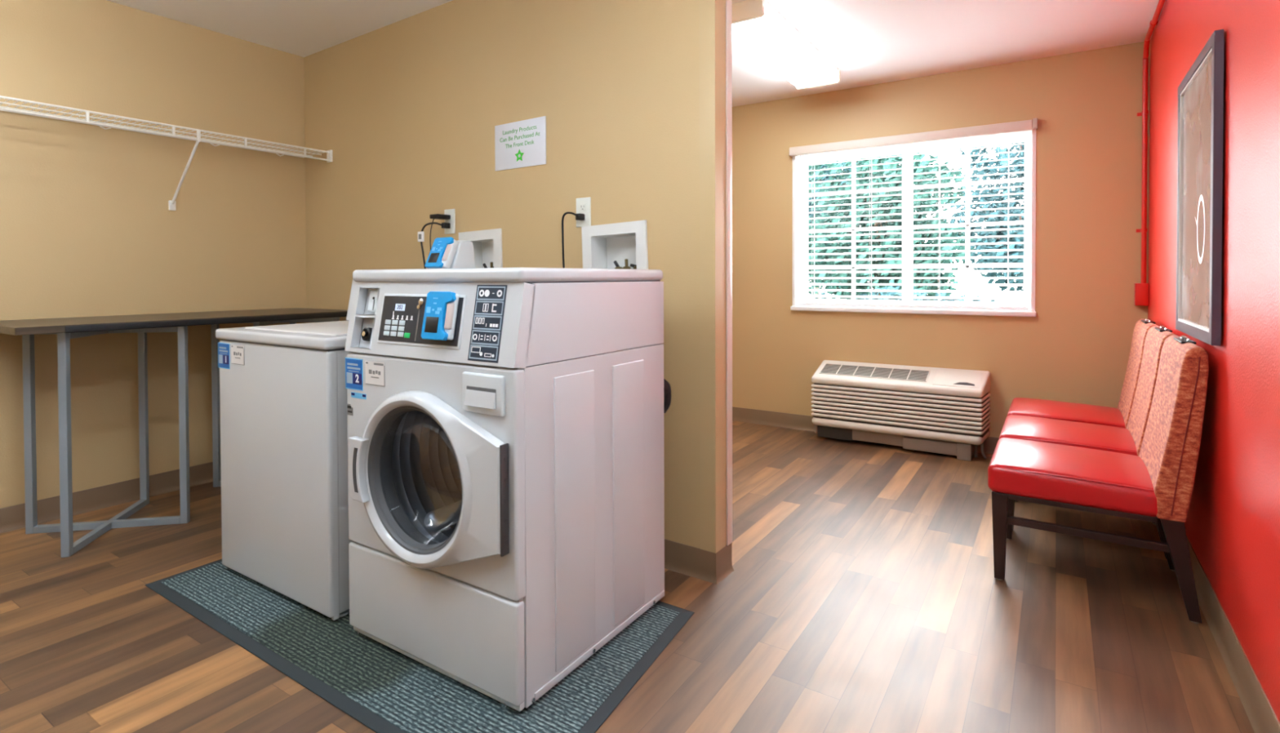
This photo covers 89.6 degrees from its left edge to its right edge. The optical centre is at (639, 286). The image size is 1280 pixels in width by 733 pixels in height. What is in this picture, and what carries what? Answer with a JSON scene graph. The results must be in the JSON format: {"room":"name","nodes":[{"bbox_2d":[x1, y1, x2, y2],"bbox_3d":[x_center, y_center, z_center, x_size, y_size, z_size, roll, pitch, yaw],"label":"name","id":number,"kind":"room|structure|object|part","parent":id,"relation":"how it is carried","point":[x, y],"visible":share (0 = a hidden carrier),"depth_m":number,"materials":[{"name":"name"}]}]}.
{"room":"laundry","nodes":[
{"label":"laundry","id":0,"kind":"room"},
{"bbox_2d":[0,0,306,508],"bbox_3d":[-2.583,-0.152,3.083,0.150,2.390,6.870,0,1,33],"label":"wall","id":1,"kind":"structure","parent":0,"point":[88,228],"depth_m":3.11,"materials":[{"name":"beige paint"}]},
{"bbox_2d":[0,462,213,533],"bbox_3d":[-3.141,1.009,2.081,0.016,0.102,4.250,0,1,33],"label":"baseboard","id":2,"kind":"structure","parent":1,"relation":"attached to","point":[11,517],"depth_m":3.04,"materials":[{"name":"brown plastic"}]},
{"bbox_2d":[0,95,333,210],"bbox_3d":[-2.740,-0.561,2.421,0.302,0.384,3.201,0,1,33],"label":"wire shelf","id":3,"kind":"object","parent":1,"relation":"attached to","point":[171,204],"visible":1,"depth_m":3.08,"materials":[{"name":"white metal"}]},
{"bbox_3d":[-2.365,-0.724,2.759,0.006,0.054,0.012,0,1,33],"label":"rail post","id":4,"kind":"part","parent":3,"relation":"part of","materials":[{"name":"white plastic"}]},
{"bbox_3d":[-2.191,-0.729,3.028,0.006,0.054,0.012,0,1,33],"label":"rail post","id":5,"kind":"part","parent":3,"relation":"part of","materials":[{"name":"white plastic"}]},
{"bbox_3d":[-2.017,-0.733,3.296,0.006,0.054,0.012,0,1,33],"label":"rail post","id":6,"kind":"part","parent":3,"relation":"part of","materials":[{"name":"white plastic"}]},
{"bbox_2d":[106,0,453,57],"bbox_3d":[-1.427,-1.378,0.872,4.482,0.120,4.450,0,1,33],"label":"ceiling","id":7,"kind":"structure","parent":0,"point":[300,28],"depth_m":3.23,"materials":[{"name":"white paint"}]},
{"bbox_2d":[303,0,726,548],"bbox_3d":[-0.833,-0.158,3.105,2.762,2.390,0.115,0,1,35],"label":"wall partition","id":8,"kind":"structure","parent":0,"point":[408,110],"depth_m":2.78,"materials":[{"name":"beige paint"}]},
{"bbox_2d":[444,208,455,234],"bbox_3d":[-0.911,-0.308,3.082,0.076,0.118,0.008,0,1,35],"label":"wall outlet","id":9,"kind":"object","parent":8,"relation":"attached to","point":[451,212],"visible":0.84,"depth_m":3.07,"materials":[{"name":"white plastic"}]},
{"bbox_2d":[429,213,450,250],"bbox_3d":[-0.950,-0.140,3.060,0.070,0.396,0.078,0,1,33],"label":"power adapter","id":10,"kind":"object","parent":9,"relation":"attached to","point":[437,216],"visible":0.77,"depth_m":3.04,"materials":[{"name":"black plastic"}]},
{"bbox_3d":[-0.983,-0.131,3.053,0.023,0.379,0.018,0,1,-9],"label":"cord","id":11,"kind":"part","parent":10,"relation":"part of","materials":[{"name":"black plastic"}]},
{"bbox_2d":[458,228,502,268],"bbox_3d":[-0.708,-0.131,2.995,0.289,0.255,0.098,0,1,35],"label":"washer supply box","id":12,"kind":"object","parent":8,"relation":"attached to","point":[487,244],"visible":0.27,"depth_m":2.99,"materials":[{"name":"white plastic"}]},
{"bbox_2d":[494,115,546,171],"bbox_3d":[-0.524,-0.617,2.806,0.310,0.202,0.005,0,1,35],"label":"wall sign","id":13,"kind":"object","parent":8,"relation":"attached to","point":[521,144],"visible":1,"depth_m":2.80,"materials":[{"name":"white paper"}]},
{"bbox_2d":[576,197,591,227],"bbox_3d":[-0.229,-0.297,2.603,0.076,0.118,0.008,0,1,35],"label":"wall outlet","id":14,"kind":"object","parent":8,"relation":"attached to","point":[583,205],"visible":0.91,"depth_m":2.60,"materials":[{"name":"white plastic"}]},
{"bbox_2d":[579,203,586,211],"bbox_3d":[-0.230,-0.318,2.601,0.034,0.029,0.004,0,1,35],"label":"receptacle","id":15,"kind":"object","parent":14,"relation":"attached to","point":[582,206],"depth_m":2.60,"materials":[{"name":"grey plastic"}]},
{"bbox_2d":[581,220,648,269],"bbox_3d":[-0.076,-0.121,2.550,0.321,0.258,0.098,0,1,35],"label":"washer supply box","id":16,"kind":"object","parent":8,"relation":"attached to","point":[621,246],"visible":0.84,"depth_m":2.58,"materials":[{"name":"white plastic"}]},
{"bbox_3d":[-0.093,-0.085,2.571,0.028,0.032,0.010,0,1,35],"label":"valve handle","id":17,"kind":"part","parent":16,"relation":"part of","materials":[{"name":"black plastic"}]},
{"bbox_3d":[-0.053,-0.090,2.542,0.013,0.034,0.010,0,1,33],"label":"valve handle","id":18,"kind":"part","parent":16,"relation":"part of","materials":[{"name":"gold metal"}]},
{"bbox_2d":[664,538,733,584],"bbox_3d":[-0.856,0.987,3.066,2.781,0.102,0.132,0,1,33],"label":"baseboard","id":19,"kind":"structure","parent":8,"relation":"attached to","point":[696,562],"depth_m":2.33,"materials":[{"name":"brown plastic"}]},
{"bbox_2d":[698,0,725,553],"bbox_3d":[0.259,-0.200,2.309,0.067,2.290,0.077,0,1,33],"label":"wall","id":20,"kind":"structure","parent":8,"relation":"attached to","point":[712,57],"depth_m":2.28,"materials":[{"name":"brown paint"}]},
{"bbox_2d":[725,0,732,545],"bbox_3d":[0.324,-0.200,2.342,0.008,2.290,0.039,0,1,33],"label":"trim","id":21,"kind":"structure","parent":8,"relation":"attached to","point":[728,2],"depth_m":2.34,"materials":[{"name":"beige"}]},
{"bbox_2d":[0,421,1254,732],"bbox_3d":[-0.761,1.104,1.924,4.482,0.100,6.870,0,1,33],"label":"floor","id":22,"kind":"structure","parent":0,"point":[862,593],"depth_m":1.98,"materials":[{"name":"wood"}]},
{"bbox_2d":[0,307,347,557],"bbox_3d":[-2.140,0.591,3.074,0.602,0.902,1.366,0,1,33],"label":"folding table","id":23,"kind":"object","parent":22,"relation":"on","point":[66,329],"visible":0.73,"depth_m":2.78,"materials":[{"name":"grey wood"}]},
{"bbox_3d":[-2.298,0.611,2.786,0.028,0.872,0.614,0,1,-13],"label":"leg frame","id":24,"kind":"part","parent":23,"relation":"part of","materials":[{"name":"silver metal"}]},
{"bbox_3d":[-2.298,0.611,2.786,0.614,0.872,0.028,0,1,-11],"label":"leg frame","id":25,"kind":"part","parent":23,"relation":"part of","materials":[{"name":"silver metal"}]},
{"bbox_3d":[-1.907,0.600,3.390,0.028,0.872,0.614,0,1,-13],"label":"leg frame","id":26,"kind":"part","parent":23,"relation":"part of","materials":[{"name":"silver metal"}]},
{"bbox_3d":[-1.907,0.600,3.390,0.462,0.872,0.443,0,1,33],"label":"leg frame","id":27,"kind":"part","parent":23,"relation":"part of","materials":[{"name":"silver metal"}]},
{"bbox_2d":[145,559,694,732],"bbox_3d":[-0.748,1.047,2.139,1.800,0.008,0.902,0,1,33],"label":"floor mat","id":28,"kind":"object","parent":22,"relation":"on","point":[384,689],"visible":0.59,"depth_m":1.77,"materials":[{"name":"grey rubber"}]},
{"bbox_2d":[215,222,475,620],"bbox_3d":[-0.990,0.372,2.563,0.700,1.331,0.968,0,1,33],"label":"washing machine","id":29,"kind":"object","parent":28,"relation":"on","point":[283,392],"visible":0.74,"depth_m":2.12,"materials":[{"name":"white metal"}]},
{"bbox_2d":[218,346,227,363],"bbox_3d":[-1.504,0.251,2.327,0.067,0.060,0.001,0,1,33],"label":"print","id":30,"kind":"object","parent":29,"relation":"attached to","point":[223,351],"depth_m":2.33,"materials":[{"name":"blue paper"}]},
{"bbox_2d":[231,345,244,365],"bbox_3d":[-1.419,0.244,2.272,0.089,0.064,0.001,0,1,33],"label":"print","id":31,"kind":"object","parent":29,"relation":"attached to","point":[237,351],"depth_m":2.27,"materials":[{"name":"grey paper"}]},
{"bbox_3d":[-1.063,0.171,2.447,0.700,0.037,0.700,0,1,33],"label":"panel","id":32,"kind":"part","parent":29,"relation":"part of","materials":[{"name":"white metal"}]},
{"bbox_3d":[-1.093,0.154,2.374,0.570,0.012,0.415,0,1,33],"label":"loading lid","id":33,"kind":"part","parent":29,"relation":"part of","materials":[{"name":"grey metal"}]},
{"bbox_3d":[-0.986,-0.121,3.052,0.109,0.359,0.035,0,1,15],"label":"power cord","id":34,"kind":"part","parent":29,"relation":"part of","materials":[{"name":"black plastic"}]},
{"bbox_2d":[431,240,442,251],"bbox_3d":[-0.781,-0.154,2.495,0.058,0.039,0.019,0,1,33],"label":"print","id":35,"kind":"object","parent":29,"relation":"attached to","point":[437,245],"depth_m":2.50,"materials":[{"name":"blue"}]},
{"bbox_3d":[-0.772,-0.129,2.486,0.104,0.120,0.064,0,1,33],"label":"plate","id":36,"kind":"part","parent":29,"relation":"part of","materials":[{"name":"blue plastic"}]},
{"bbox_2d":[344,212,671,711],"bbox_3d":[-0.351,0.377,2.098,0.703,1.331,0.990,0,1,33],"label":"washing machine","id":37,"kind":"object","parent":28,"relation":"on","point":[506,425],"visible":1,"depth_m":1.75,"materials":[{"name":"white metal"}]},
{"bbox_2d":[346,362,359,383],"bbox_3d":[-0.843,0.258,1.897,0.067,0.060,0.001,0,1,33],"label":"print","id":38,"kind":"object","parent":37,"relation":"attached to","point":[353,368],"depth_m":1.90,"materials":[{"name":"blue paper"}]},
{"bbox_3d":[-0.789,0.514,1.810,0.069,0.174,0.024,0,1,33],"label":"handle","id":39,"kind":"part","parent":37,"relation":"part of","materials":[{"name":"white plastic"}]},
{"bbox_3d":[-0.785,0.045,1.910,0.048,0.064,0.022,0,1,33],"label":"coin plate","id":40,"kind":"part","parent":37,"relation":"part of","materials":[{"name":"white plastic"}]},
{"bbox_2d":[365,361,384,386],"bbox_3d":[-0.757,0.252,1.841,0.089,0.064,0.001,0,1,33],"label":"print","id":41,"kind":"object","parent":37,"relation":"on","point":[375,371],"depth_m":1.84,"materials":[{"name":"grey paper"}]},
{"bbox_3d":[-0.597,0.048,1.754,0.023,0.030,0.009,0,1,33],"label":"knob","id":42,"kind":"part","parent":37,"relation":"part of","materials":[{"name":"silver metal"}]},
{"bbox_3d":[-0.600,0.092,1.751,0.327,0.125,0.024,0,1,33],"label":"keypad panel","id":43,"kind":"part","parent":37,"relation":"part of","materials":[{"name":"grey plastic"}]},
{"bbox_3d":[-0.562,0.514,1.694,0.550,0.464,0.046,0,1,33],"label":"door","id":44,"kind":"part","parent":37,"relation":"part of","materials":[{"name":"white plastic"}]},
{"bbox_2d":[426,297,441,314],"bbox_3d":[-0.539,0.052,1.689,0.058,0.042,0.009,0,1,33],"label":"print","id":45,"kind":"object","parent":37,"relation":"attached to","point":[433,305],"depth_m":1.69,"materials":[{"name":"blue plastic"}]},
{"bbox_3d":[-0.578,0.481,1.748,0.688,0.562,0.030,0,1,33],"label":"panel","id":46,"kind":"part","parent":37,"relation":"part of","materials":[{"name":"white metal"}]},
{"bbox_3d":[-0.577,0.893,1.754,0.688,0.250,0.030,0,1,33],"label":"panel","id":47,"kind":"part","parent":37,"relation":"part of","materials":[{"name":"white metal"}]},
{"bbox_3d":[-0.573,1.026,1.761,0.680,0.020,0.018,0,1,33],"label":"toe rail","id":48,"kind":"part","parent":37,"relation":"part of","materials":[{"name":"white metal"}]},
{"bbox_3d":[-0.526,0.078,1.685,0.104,0.127,0.036,0,1,33],"label":"plate","id":49,"kind":"part","parent":37,"relation":"part of","materials":[{"name":"blue plastic"}]},
{"bbox_3d":[-0.389,0.267,1.601,0.144,0.099,0.014,0,1,33],"label":"detergent drawer","id":50,"kind":"part","parent":37,"relation":"part of","materials":[{"name":"white plastic"}]},
{"bbox_3d":[-0.382,0.093,1.613,0.105,0.190,0.035,0,1,33],"label":"instruction panel","id":51,"kind":"part","parent":37,"relation":"part of","materials":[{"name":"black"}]},
{"bbox_3d":[-0.394,-0.034,2.028,0.692,0.036,0.675,0,1,33],"label":"lid","id":52,"kind":"part","parent":37,"relation":"part of","materials":[{"name":"white metal"}]},
{"bbox_3d":[-0.283,-0.101,2.582,0.072,0.389,0.028,0,1,26],"label":"power cord","id":53,"kind":"part","parent":37,"relation":"part of","materials":[{"name":"black plastic"}]},
{"bbox_2d":[811,360,990,461],"bbox_3d":[1.623,0.764,4.067,1.019,0.501,0.270,0,1,33],"label":"air conditioner","id":54,"kind":"object","parent":22,"relation":"on","point":[935,410],"visible":1,"depth_m":3.95,"materials":[{"name":"grey plastic"}]},
{"bbox_2d":[818,363,930,382],"bbox_3d":[1.496,0.552,4.135,0.656,0.052,0.145,0,1,33],"label":"grille","id":55,"kind":"object","parent":54,"relation":"attached to","point":[837,370],"depth_m":4.12,"materials":[{"name":"white plastic"}]},
{"bbox_2d":[811,360,990,397],"bbox_3d":[1.622,0.577,4.065,1.019,0.125,0.270,0,1,33],"label":"hood","id":56,"kind":"object","parent":54,"relation":"attached to","point":[900,380],"depth_m":3.99,"materials":[{"name":"white plastic"}]},
{"bbox_2d":[1007,318,1156,428],"bbox_3d":[2.175,0.590,3.195,0.593,0.873,0.485,0,1,33],"label":"dining chair","id":57,"kind":"object","parent":22,"relation":"on","point":[1056,410],"visible":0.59,"depth_m":3.10,"materials":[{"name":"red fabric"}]},
{"bbox_3d":[2.132,0.655,3.224,0.490,0.121,0.480,0,1,33],"label":"seat","id":58,"kind":"part","parent":57,"relation":"part of","materials":[{"name":"red leather"}]},
{"bbox_3d":[2.369,0.442,3.066,0.128,0.548,0.480,0,1,33],"label":"backrest","id":59,"kind":"part","parent":57,"relation":"part of","materials":[{"name":"orange fabric"}]},
{"bbox_2d":[999,325,1176,558],"bbox_3d":[1.892,0.597,2.758,0.593,0.873,0.485,0,1,33],"label":"dining chair","id":60,"kind":"object","parent":22,"relation":"on","point":[1128,441],"visible":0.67,"depth_m":2.66,"materials":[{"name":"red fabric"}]},
{"bbox_3d":[1.562,0.875,2.727,0.050,0.308,0.050,0,1,33],"label":"leg","id":61,"kind":"part","parent":60,"relation":"part of","materials":[{"name":"brown wood"}]},
{"bbox_3d":[1.849,0.663,2.787,0.490,0.121,0.480,0,1,33],"label":"seat","id":62,"kind":"part","parent":60,"relation":"part of","materials":[{"name":"red leather"}]},
{"bbox_3d":[2.087,0.449,2.630,0.128,0.548,0.480,0,1,33],"label":"backrest","id":63,"kind":"part","parent":60,"relation":"part of","materials":[{"name":"orange fabric"}]},
{"bbox_3d":[1.977,0.870,2.460,0.106,0.324,0.058,0,1,33],"label":"leg","id":64,"kind":"part","parent":60,"relation":"part of","materials":[{"name":"brown wood"}]},
{"bbox_2d":[987,334,1208,623],"bbox_3d":[1.609,0.604,2.322,0.593,0.873,0.485,0,1,33],"label":"dining chair","id":65,"kind":"object","parent":22,"relation":"on","point":[1156,485],"visible":1,"depth_m":2.13,"materials":[{"name":"red leather"}]},
{"bbox_3d":[1.279,0.882,2.290,0.050,0.308,0.050,0,1,33],"label":"leg","id":66,"kind":"part","parent":65,"relation":"part of","materials":[{"name":"brown wood"}]},
{"bbox_3d":[1.507,0.876,2.643,0.050,0.308,0.050,0,1,33],"label":"leg","id":67,"kind":"part","parent":65,"relation":"part of","materials":[{"name":"brown wood"}]},
{"bbox_3d":[1.566,0.670,2.351,0.490,0.121,0.480,0,1,33],"label":"seat","id":68,"kind":"part","parent":65,"relation":"part of","materials":[{"name":"red leather"}]},
{"bbox_3d":[1.569,0.736,2.351,0.455,0.017,0.456,0,1,33],"label":"seat rail","id":69,"kind":"part","parent":65,"relation":"part of","materials":[{"name":"brown wood"}]},
{"bbox_3d":[1.921,0.871,2.373,0.106,0.324,0.058,0,1,33],"label":"leg","id":70,"kind":"part","parent":65,"relation":"part of","materials":[{"name":"brown wood"}]},
{"bbox_3d":[1.804,0.456,2.193,0.128,0.548,0.480,0,1,33],"label":"backrest","id":71,"kind":"part","parent":65,"relation":"part of","materials":[{"name":"orange fabric"}]},
{"bbox_3d":[1.694,0.877,2.024,0.106,0.324,0.058,0,1,33],"label":"leg","id":72,"kind":"part","parent":65,"relation":"part of","materials":[{"name":"brown wood"}]},
{"bbox_3d":[1.834,0.176,2.169,0.008,0.014,0.139,0,1,33],"label":"grab handle","id":73,"kind":"part","parent":65,"relation":"part of","materials":[{"name":"silver metal"}]},
{"bbox_2d":[732,41,1150,437],"bbox_3d":[1.048,-0.162,4.705,4.182,2.340,0.200,0,1,33],"label":"wall","id":74,"kind":"structure","parent":0,"point":[1086,105],"depth_m":3.88,"materials":[{"name":"beige paint"}]},
{"bbox_2d":[732,406,999,454],"bbox_3d":[0.993,0.958,4.630,4.182,0.102,0.016,0,1,33],"label":"baseboard","id":75,"kind":"structure","parent":74,"relation":"attached to","point":[802,422],"depth_m":4.62,"materials":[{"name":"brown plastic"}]},
{"bbox_2d":[791,128,1036,316],"bbox_3d":[1.732,-0.381,4.218,1.479,1.113,0.188,0,1,33],"label":"window","id":76,"kind":"structure","parent":74,"relation":"in","point":[1031,211],"depth_m":4.24,"materials":[{"name":"white plastic"}]},
{"bbox_2d":[789,118,1037,310],"bbox_3d":[1.700,-0.418,4.168,1.481,1.110,0.119,0,1,33],"label":"window blind","id":77,"kind":"object","parent":76,"relation":"attached to","point":[1028,125],"visible":1,"depth_m":4.13,"materials":[{"name":"beige plastic"}]},
{"bbox_3d":[1.717,0.127,4.202,1.405,0.018,0.052,0,1,33],"label":"rail","id":78,"kind":"part","parent":77,"relation":"part of","materials":[{"name":"white plastic"}]},
{"bbox_3d":[2.244,-0.645,3.798,0.014,0.516,0.013,0,1,33],"label":"pull cord","id":79,"kind":"part","parent":77,"relation":"part of","materials":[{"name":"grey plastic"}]},
{"bbox_3d":[1.695,0.162,4.167,1.479,0.030,0.048,0,1,33],"label":"sill","id":80,"kind":"part","parent":76,"relation":"part of","materials":[{"name":"white wood"}]},
{"bbox_2d":[731,0,1165,106],"bbox_3d":[0.410,-1.401,3.708,4.482,0.170,2.530,0,1,33],"label":"ceiling","id":81,"kind":"structure","parent":0,"point":[870,42],"depth_m":3.35,"materials":[{"name":"white paint"}]},
{"bbox_2d":[731,0,839,89],"bbox_3d":[0.775,-1.272,3.493,0.270,0.084,1.240,0,1,33],"label":"ceiling light","id":82,"kind":"object","parent":81,"relation":"attached to","point":[757,28],"visible":0.77,"depth_m":3.33,"materials":[{"name":"beige plastic"}]},
{"bbox_2d":[1147,0,1279,722],"bbox_3d":[2.132,-0.157,2.394,0.150,2.390,2.900,0,1,33],"label":"wall","id":83,"kind":"structure","parent":0,"point":[1232,525],"depth_m":1.73,"materials":[{"name":"red paint"}]},
{"bbox_2d":[1133,0,1165,306],"bbox_3d":[2.115,-0.588,2.558,0.058,1.416,2.230,0,1,33],"label":"conduit pipe","id":84,"kind":"object","parent":83,"relation":"attached to","point":[1140,290],"visible":1,"depth_m":3.46,"materials":[{"name":"red metal"}]},
{"bbox_2d":[1175,29,1224,346],"bbox_3d":[1.891,-0.293,2.190,0.022,0.930,0.694,0,1,33],"label":"picture frame","id":85,"kind":"object","parent":83,"relation":"attached to","point":[1200,94],"visible":1,"depth_m":2.11,"materials":[{"name":"grey wood"}]},
{"bbox_2d":[1181,56,1211,328],"bbox_3d":[1.896,-0.293,2.187,0.010,0.852,0.612,0,1,33],"label":"artwork","id":86,"kind":"object","parent":85,"relation":"attached to","point":[1196,96],"depth_m":2.19,"materials":[{"name":"brown"}]},
{"bbox_2d":[1186,537,1279,732],"bbox_3d":[1.987,0.989,2.334,0.016,0.102,2.790,0,1,33],"label":"baseboard","id":87,"kind":"structure","parent":83,"relation":"attached to","point":[1262,717],"depth_m":1.74,"materials":[{"name":"brown plastic"}]},
{"label":"outside","id":88,"kind":"structure","parent":0,"visible":0},
{"bbox_3d":[8.307,1.111,16.515,36.000,0.100,27.280,0,1,33],"label":"ground","id":89,"kind":"structure","parent":88,"visible":0},
{"bbox_2d":[808,160,866,299],"bbox_3d":[4.179,-1.246,15.313,3.159,4.725,3.751,0,1,33],"label":"tree","id":90,"kind":"object","parent":89,"relation":"on","point":[825,178],"visible":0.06,"depth_m":14.27,"materials":[{"name":"green plant"}]},
{"bbox_2d":[808,152,974,301],"bbox_3d":[4.062,-0.684,11.300,3.122,3.723,3.084,0,1,33],"label":"tree","id":91,"kind":"object","parent":89,"relation":"on","point":[916,157],"visible":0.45,"depth_m":10.50,"materials":[{"name":"green plant"}]},
{"bbox_2d":[855,283,1004,302],"bbox_3d":[1.825,0.602,10.019,11.143,1.515,1.594,0,1,33],"label":"hedge","id":92,"kind":"object","parent":89,"relation":"on","point":[891,287],"visible":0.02,"depth_m":8.74,"materials":[{"name":"green plant"}]},
{"bbox_2d":[941,142,1024,297],"bbox_3d":[7.923,-1.105,12.777,3.338,4.494,3.713,-1,1,-28],"label":"tree","id":93,"kind":"object","parent":89,"relation":"on","point":[1011,155],"visible":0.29,"depth_m":12.73,"materials":[{"name":"green plant"}]}
]}

